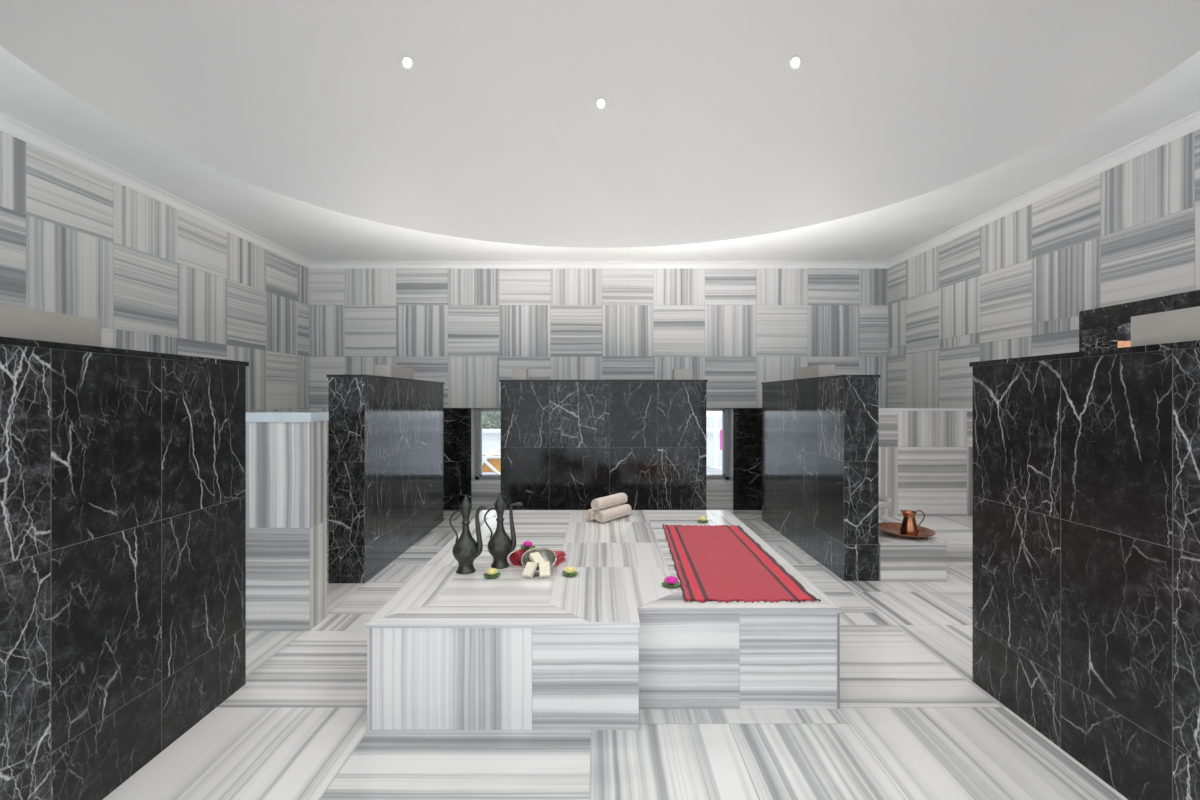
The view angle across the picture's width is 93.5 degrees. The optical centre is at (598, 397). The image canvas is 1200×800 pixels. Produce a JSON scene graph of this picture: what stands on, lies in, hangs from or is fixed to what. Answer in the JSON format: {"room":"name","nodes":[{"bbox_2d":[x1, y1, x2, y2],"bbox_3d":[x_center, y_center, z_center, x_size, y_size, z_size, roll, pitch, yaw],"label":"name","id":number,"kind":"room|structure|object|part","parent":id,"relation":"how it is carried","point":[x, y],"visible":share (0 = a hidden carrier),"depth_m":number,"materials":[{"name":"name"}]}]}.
{"room":"spa","nodes":[
{"label":"spa","id":0,"kind":"room"},
{"bbox_2d":[0,131,308,411],"bbox_3d":[-3.483,-0.245,3.330,0.200,3.100,7.100,0,0,0],"label":"wall","id":1,"kind":"structure","parent":0,"point":[75,240],"depth_m":4.24,"materials":[{"name":"stone"}]},
{"bbox_2d":[0,113,311,267],"bbox_3d":[-3.353,-1.548,3.180,0.060,0.075,6.800,0,0,0],"label":"trim","id":2,"kind":"structure","parent":1,"relation":"attached to","point":[8,125],"depth_m":4.02,"materials":[{"name":"white"}]},
{"bbox_2d":[309,269,887,509],"bbox_3d":[-0.006,-0.245,6.730,7.153,3.100,0.300,0,0,0],"label":"wall","id":3,"kind":"structure","parent":0,"point":[737,330],"depth_m":6.58,"materials":[{"name":"stone"}]},
{"bbox_2d":[444,408,471,509],"bbox_3d":[-1.718,0.711,6.569,0.463,1.188,0.019,0,0,0],"label":"trim","id":4,"kind":"structure","parent":3,"relation":"attached to","point":[457,421],"depth_m":6.56,"materials":[{"name":"black stone"}]},
{"bbox_2d":[309,261,887,268],"bbox_3d":[-0.006,-1.548,6.550,6.753,0.075,0.060,0,0,0],"label":"trim","id":5,"kind":"structure","parent":3,"relation":"attached to","point":[314,264],"depth_m":6.57,"materials":[{"name":"white paint"}]},
{"bbox_2d":[471,408,732,484],"bbox_3d":[0.038,0.564,6.702,3.050,0.893,0.275,0,0,0],"label":"window","id":6,"kind":"structure","parent":3,"relation":"in","point":[480,479],"depth_m":6.78,"materials":[{"name":"silver metal"}]},
{"bbox_3d":[0.038,0.995,6.683,3.050,0.030,0.235,0,0,0],"label":"sill","id":7,"kind":"part","parent":6,"relation":"part of","materials":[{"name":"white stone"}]},
{"bbox_2d":[733,408,761,509],"bbox_3d":[1.792,0.711,6.569,0.457,1.188,0.019,0,0,0],"label":"trim","id":8,"kind":"structure","parent":3,"relation":"attached to","point":[747,422],"depth_m":6.56,"materials":[{"name":"black stone"}]},
{"bbox_2d":[0,0,1199,260],"bbox_3d":[0.020,-2.978,3.165,5.570,2.785,5.570,0,0,0],"label":"ceiling","id":9,"kind":"structure","parent":0,"point":[706,130],"depth_m":4.80,"materials":[{"name":"grey paint"}]},
{"bbox_2d":[401,56,412,68],"bbox_3d":[-1.673,-2.926,4.918,0.058,0.092,0.104,0,0,43],"label":"ceiling light","id":10,"kind":"object","parent":9,"relation":"attached to","point":[407,63],"visible":1,"depth_m":4.91,"materials":[{"name":"white"}]},
{"bbox_2d":[596,98,605,108],"bbox_3d":[0.020,-2.926,5.602,0.104,0.092,0.058,0,0,3],"label":"ceiling light","id":11,"kind":"object","parent":9,"relation":"attached to","point":[600,102],"visible":1,"depth_m":5.60,"materials":[{"name":"white"}]},
{"bbox_2d":[790,56,800,68],"bbox_3d":[1.713,-2.926,4.918,0.058,0.092,0.104,0,0,-43],"label":"ceiling light","id":12,"kind":"object","parent":9,"relation":"attached to","point":[795,62],"visible":1,"depth_m":4.91,"materials":[{"name":"white"}]},
{"bbox_2d":[103,510,1127,799],"bbox_3d":[-0.006,1.405,3.230,7.153,0.200,7.300,0,0,0],"label":"floor","id":13,"kind":"structure","parent":0,"point":[911,722],"depth_m":2.12,"materials":[{"name":"stone"}]},
{"bbox_2d":[0,336,248,799],"bbox_3d":[-1.744,0.570,1.562,0.280,1.470,2.043,0,0,0],"label":"wall","id":14,"kind":"structure","parent":13,"relation":"on","point":[123,471],"depth_m":1.85,"materials":[{"name":"black stone"}]},
{"bbox_2d":[0,304,100,346],"bbox_3d":[-1.752,-0.215,1.480,0.135,0.100,0.860,0,0,0],"label":"box","id":15,"kind":"object","parent":14,"relation":"on","point":[15,322],"visible":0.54,"depth_m":1.73,"materials":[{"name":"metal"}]},
{"bbox_2d":[246,412,328,630],"bbox_3d":[-2.498,0.694,3.263,1.767,1.222,0.211,0,0,0],"label":"wall","id":16,"kind":"structure","parent":13,"relation":"on","point":[286,452],"depth_m":3.17,"materials":[{"name":"grey stone"}]},
{"bbox_2d":[326,375,444,582],"bbox_3d":[-1.776,0.570,4.975,0.275,1.470,2.028,0,0,0],"label":"wall","id":17,"kind":"structure","parent":13,"relation":"on","point":[386,434],"depth_m":4.25,"materials":[{"name":"black stone"}]},
{"bbox_2d":[375,365,413,378],"bbox_3d":[-1.725,-0.215,4.775,0.130,0.100,0.550,0,0,0],"label":"box","id":18,"kind":"object","parent":17,"relation":"on","point":[380,370],"visible":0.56,"depth_m":4.58,"materials":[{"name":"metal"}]},
{"bbox_2d":[499,380,707,509],"bbox_3d":[0.041,0.570,5.230,1.880,1.470,0.278,0,0,0],"label":"wall","id":19,"kind":"structure","parent":13,"relation":"on","point":[566,444],"depth_m":5.10,"materials":[{"name":"black stone"}]},
{"bbox_2d":[513,369,527,379],"bbox_3d":[-0.728,-0.215,5.230,0.125,0.100,0.140,0,0,0],"label":"box","id":20,"kind":"object","parent":19,"relation":"on","point":[518,374],"visible":0.8,"depth_m":5.16,"materials":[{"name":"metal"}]},
{"bbox_2d":[672,369,691,379],"bbox_3d":[0.772,-0.215,5.230,0.165,0.100,0.140,0,0,0],"label":"box","id":21,"kind":"object","parent":19,"relation":"on","point":[677,374],"visible":0.85,"depth_m":5.16,"materials":[{"name":"metal"}]},
{"bbox_2d":[366,510,840,729],"bbox_3d":[0.050,1.093,3.321,1.931,0.425,2.217,0,0,0],"label":"platform","id":22,"kind":"object","parent":13,"relation":"on","point":[607,642],"visible":0.89,"depth_m":2.37,"materials":[{"name":"white stone"}]},
{"bbox_2d":[449,495,487,573],"bbox_3d":[-0.666,0.684,2.853,0.173,0.392,0.133,0,0,39],"label":"ewer","id":23,"kind":"object","parent":22,"relation":"on","point":[466,549],"visible":1,"depth_m":2.84,"materials":[{"name":"black metal"}]},
{"bbox_3d":[-0.728,0.654,2.866,0.068,0.171,0.010,0,0,7],"label":"handle","id":24,"kind":"part","parent":23,"relation":"part of","materials":[{"name":"brown metal"}]},
{"bbox_3d":[-0.675,0.520,2.860,0.061,0.064,0.061,0,0,7],"label":"lid","id":25,"kind":"part","parent":23,"relation":"part of","materials":[{"name":"brown metal"}]},
{"bbox_3d":[-0.601,0.675,2.851,0.074,0.263,0.034,0,0,7],"label":"spout","id":26,"kind":"part","parent":23,"relation":"part of","materials":[{"name":"brown metal"}]},
{"bbox_2d":[483,568,499,577],"bbox_3d":[-0.527,0.859,2.777,0.084,0.040,0.082,0,0,-11],"label":"flower","id":27,"kind":"object","parent":22,"relation":"on","point":[491,573],"visible":1,"depth_m":2.76,"materials":[{"name":"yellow plant"}]},
{"bbox_2d":[484,493,521,568],"bbox_3d":[-0.504,0.687,2.942,0.181,0.386,0.131,0,0,32],"label":"ewer","id":28,"kind":"object","parent":22,"relation":"on","point":[500,545],"visible":1,"depth_m":2.93,"materials":[{"name":"black metal"}]},
{"bbox_3d":[-0.570,0.657,2.953,0.066,0.169,0.009,0,0,3],"label":"handle","id":29,"kind":"part","parent":28,"relation":"part of","materials":[{"name":"brown metal"}]},
{"bbox_3d":[-0.517,0.526,2.950,0.060,0.063,0.060,0,0,3],"label":"lid","id":30,"kind":"part","parent":28,"relation":"part of","materials":[{"name":"brown metal"}]},
{"bbox_3d":[-0.440,0.675,2.946,0.079,0.266,0.033,0,0,3],"label":"spout","id":31,"kind":"part","parent":28,"relation":"part of","materials":[{"name":"brown metal"}]},
{"bbox_2d":[522,562,537,577],"bbox_3d":[-0.341,0.847,2.777,0.052,0.067,0.071,0,0,24],"label":"soap bar","id":32,"kind":"object","parent":22,"relation":"on","point":[531,566],"visible":1,"depth_m":2.76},
{"bbox_2d":[509,545,565,567],"bbox_3d":[-0.326,0.845,3.017,0.248,0.068,0.189,0,0,21],"label":"folded towel","id":33,"kind":"object","parent":22,"relation":"on","point":[515,557],"visible":0.47,"depth_m":2.98,"materials":[{"name":"red fabric"}]},
{"bbox_2d":[521,541,534,549],"bbox_3d":[-0.384,0.786,3.021,0.078,0.039,0.080,0,0,27],"label":"flower","id":34,"kind":"object","parent":33,"relation":"on","point":[527,545],"visible":0.99,"depth_m":3.01,"materials":[{"name":"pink plant"}]},
{"bbox_2d":[521,547,556,574],"bbox_3d":[-0.303,0.824,2.840,0.180,0.108,0.167,0,0,0],"label":"metal bowl","id":35,"kind":"object","parent":22,"relation":"on","point":[547,554],"visible":0.56,"depth_m":2.89,"materials":[{"name":"grey metal"}]},
{"bbox_2d":[529,552,543,565],"bbox_3d":[-0.317,0.820,2.869,0.052,0.056,0.076,0,0,-35],"label":"soap bar","id":36,"kind":"object","parent":35,"relation":"in","point":[535,557],"visible":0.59,"depth_m":2.86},
{"bbox_2d":[539,561,549,577],"bbox_3d":[-0.268,0.845,2.777,0.052,0.071,0.067,0,0,-10],"label":"soap bar","id":37,"kind":"object","parent":22,"relation":"on","point":[544,567],"visible":1,"depth_m":2.76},
{"bbox_2d":[562,566,578,576],"bbox_3d":[-0.146,0.859,2.801,0.082,0.040,0.084,0,0,38],"label":"flower","id":38,"kind":"object","parent":22,"relation":"on","point":[569,571],"visible":1,"depth_m":2.79,"materials":[{"name":"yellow plant"}]},
{"bbox_2d":[585,505,618,520],"bbox_3d":[0.035,0.836,4.156,0.088,0.084,0.373,0,0,36],"label":"rolled towel","id":39,"kind":"object","parent":22,"relation":"on","point":[589,514],"visible":0.34,"depth_m":4.02,"materials":[{"name":"beige fabric"}]},
{"bbox_2d":[595,504,631,522],"bbox_3d":[0.111,0.836,4.100,0.085,0.085,0.372,0,0,36],"label":"rolled towel","id":40,"kind":"object","parent":22,"relation":"on","point":[602,516],"visible":1,"depth_m":4.04,"materials":[{"name":"beige fabric"}]},
{"bbox_2d":[591,493,627,509],"bbox_3d":[0.081,0.758,4.141,0.085,0.086,0.372,0,0,36],"label":"rolled towel","id":41,"kind":"object","parent":40,"relation":"on","point":[609,501],"visible":1,"depth_m":4.08,"materials":[{"name":"beige fabric"}]},
{"bbox_2d":[661,576,680,587],"bbox_3d":[0.337,0.858,2.642,0.092,0.043,0.090,0,0,-29],"label":"flower","id":42,"kind":"object","parent":22,"relation":"on","point":[670,581],"visible":1,"depth_m":2.63,"materials":[{"name":"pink plant"}]},
{"bbox_2d":[697,516,708,522],"bbox_3d":[0.735,0.859,3.992,0.084,0.040,0.082,0,0,-6],"label":"flower","id":43,"kind":"object","parent":22,"relation":"on","point":[702,518],"visible":1,"depth_m":3.97,"materials":[{"name":"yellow plant"}]},
{"bbox_2d":[662,524,820,602],"bbox_3d":[0.667,0.873,3.149,0.595,0.013,1.478,0,0,0],"label":"striped cloth","id":44,"kind":"object","parent":22,"relation":"on","point":[720,563],"visible":1,"depth_m":2.89,"materials":[{"name":"red fabric"}]},
{"bbox_2d":[761,375,880,580],"bbox_3d":[1.869,0.570,5.025,0.266,1.470,2.028,0,0,0],"label":"wall","id":45,"kind":"structure","parent":13,"relation":"on","point":[820,435],"depth_m":4.31,"materials":[{"name":"black stone"}]},
{"bbox_2d":[793,365,834,379],"bbox_3d":[1.820,-0.215,4.800,0.130,0.100,0.600,0,0,0],"label":"box","id":46,"kind":"object","parent":45,"relation":"on","point":[814,371],"visible":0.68,"depth_m":4.59,"materials":[{"name":"metal"}]},
{"bbox_2d":[879,408,971,515],"bbox_3d":[2.686,0.698,4.997,1.380,1.215,0.201,0,0,0],"label":"wall","id":47,"kind":"structure","parent":13,"relation":"on","point":[925,454],"depth_m":4.91,"materials":[{"name":"grey stone"}]},
{"bbox_2d":[879,516,971,581],"bbox_3d":[2.682,1.165,4.446,1.372,0.280,0.908,0,0,0],"label":"bench","id":48,"kind":"object","parent":13,"relation":"on","point":[927,559],"visible":0.48,"depth_m":4.00,"materials":[{"name":"white stone"}]},
{"bbox_2d":[879,495,891,522],"bbox_3d":[2.205,0.925,4.680,0.400,0.200,0.400,0,0,0],"label":"basin","id":49,"kind":"object","parent":48,"relation":"on","point":[884,502],"visible":0.2,"depth_m":4.53,"materials":[{"name":"white stone"}]},
{"bbox_3d":[2.205,0.860,4.680,0.400,0.070,0.400,0,0,0],"label":"bowl","id":50,"kind":"part","parent":49,"relation":"part of","materials":[{"name":"stone"}]},
{"bbox_2d":[879,522,935,538],"bbox_3d":[2.291,1.000,4.234,0.406,0.048,0.406,0,0,0],"label":"copper tray","id":51,"kind":"object","parent":48,"relation":"on","point":[890,528],"visible":0.81,"depth_m":4.25,"materials":[{"name":"brown metal"}]},
{"bbox_2d":[900,510,924,534],"bbox_3d":[2.340,0.925,4.216,0.165,0.178,0.124,0,0,31],"label":"jug","id":52,"kind":"object","parent":51,"relation":"on","point":[909,526],"visible":1,"depth_m":4.19,"materials":[{"name":"brown metal"}]},
{"bbox_3d":[2.405,0.905,4.225,0.074,0.132,0.009,0,0,0],"label":"handle","id":53,"kind":"part","parent":52,"relation":"part of","materials":[{"name":"orange metal"}]},
{"bbox_3d":[2.682,1.034,4.446,1.372,0.018,0.908,0,0,0],"label":"seat","id":54,"kind":"part","parent":48,"relation":"part of","materials":[{"name":"stone"}]},
{"bbox_2d":[969,340,1199,799],"bbox_3d":[1.849,0.570,1.598,0.279,1.470,2.014,0,0,0],"label":"wall","id":55,"kind":"structure","parent":13,"relation":"on","point":[1086,464],"depth_m":1.94,"materials":[{"name":"black stone"}]},
{"bbox_2d":[1131,306,1199,346],"bbox_3d":[1.802,-0.215,1.420,0.135,0.100,0.840,0,0,0],"label":"box","id":56,"kind":"object","parent":55,"relation":"on","point":[1180,325],"visible":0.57,"depth_m":1.72,"materials":[{"name":"metal"}]},
{"bbox_2d":[888,129,1199,407],"bbox_3d":[3.938,-0.235,3.330,1.135,3.120,7.100,0,0,0],"label":"wall","id":57,"kind":"structure","parent":0,"point":[1017,284],"depth_m":4.28,"materials":[{"name":"stone"}]},
{"bbox_2d":[885,110,1199,267],"bbox_3d":[3.340,-1.548,3.180,0.060,0.075,6.800,0,0,0],"label":"trim","id":58,"kind":"structure","parent":57,"relation":"attached to","point":[1191,123],"depth_m":4.00,"materials":[{"name":"white paint"}]},
{"bbox_2d":[1079,290,1199,351],"bbox_3d":[3.482,0.350,3.010,0.247,1.910,1.870,0,0,0],"label":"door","id":59,"kind":"structure","parent":57,"relation":"in","point":[1098,327],"depth_m":3.70,"materials":[{"name":"black stone"}]},
{"label":"outside","id":60,"kind":"structure","parent":0,"visible":0},
{"bbox_2d":[482,417,721,473],"bbox_3d":[0.000,1.375,23.450,28.000,0.100,33.100,0,0,0],"label":"ground","id":61,"kind":"structure","parent":60,"point":[709,420],"depth_m":25.33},
{"bbox_2d":[482,445,500,473],"bbox_3d":[-1.831,0.985,9.200,0.739,0.720,0.496,0,0,0],"label":"garden chair","id":62,"kind":"object","parent":61,"relation":"on","point":[491,461],"visible":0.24,"depth_m":9.00,"materials":[{"name":"white paint"}]},
{"bbox_2d":[482,459,500,471],"bbox_3d":[-1.770,1.075,9.200,0.540,0.220,0.400,0,0,0],"label":"cushion","id":63,"kind":"object","parent":62,"relation":"on","point":[495,463],"depth_m":9.00,"materials":[{"name":"orange fabric"}]},
{"bbox_2d":[482,411,500,428],"bbox_3d":[-2.224,0.712,12.208,1.314,1.226,1.206,0,0,0],"label":"bush","id":64,"kind":"object","parent":61,"relation":"on","point":[490,419],"visible":0.09,"depth_m":11.81,"materials":[{"name":"green plant"}]},
{"bbox_2d":[482,429,721,465],"bbox_3d":[0.000,0.975,11.175,12.040,0.700,0.430,0,0,0],"label":"wall","id":65,"kind":"structure","parent":61,"relation":"on","point":[491,438],"depth_m":11.00,"materials":[{"name":"white paint"}]},
{"bbox_2d":[709,411,721,468],"bbox_3d":[2.190,0.215,10.600,0.240,2.220,0.240,0,0,0],"label":"lamp post","id":66,"kind":"object","parent":61,"relation":"on","point":[715,466],"visible":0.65,"depth_m":10.57,"materials":[{"name":"white metal"}]},
{"bbox_2d":[720,429,721,449],"bbox_3d":[2.140,0.895,9.400,0.240,0.860,0.024,0,0,0],"label":"banner","id":67,"kind":"object","parent":61,"relation":"on","point":[720,429],"visible":0.16,"depth_m":9.39,"materials":[{"name":"pink fabric"}]}
]}

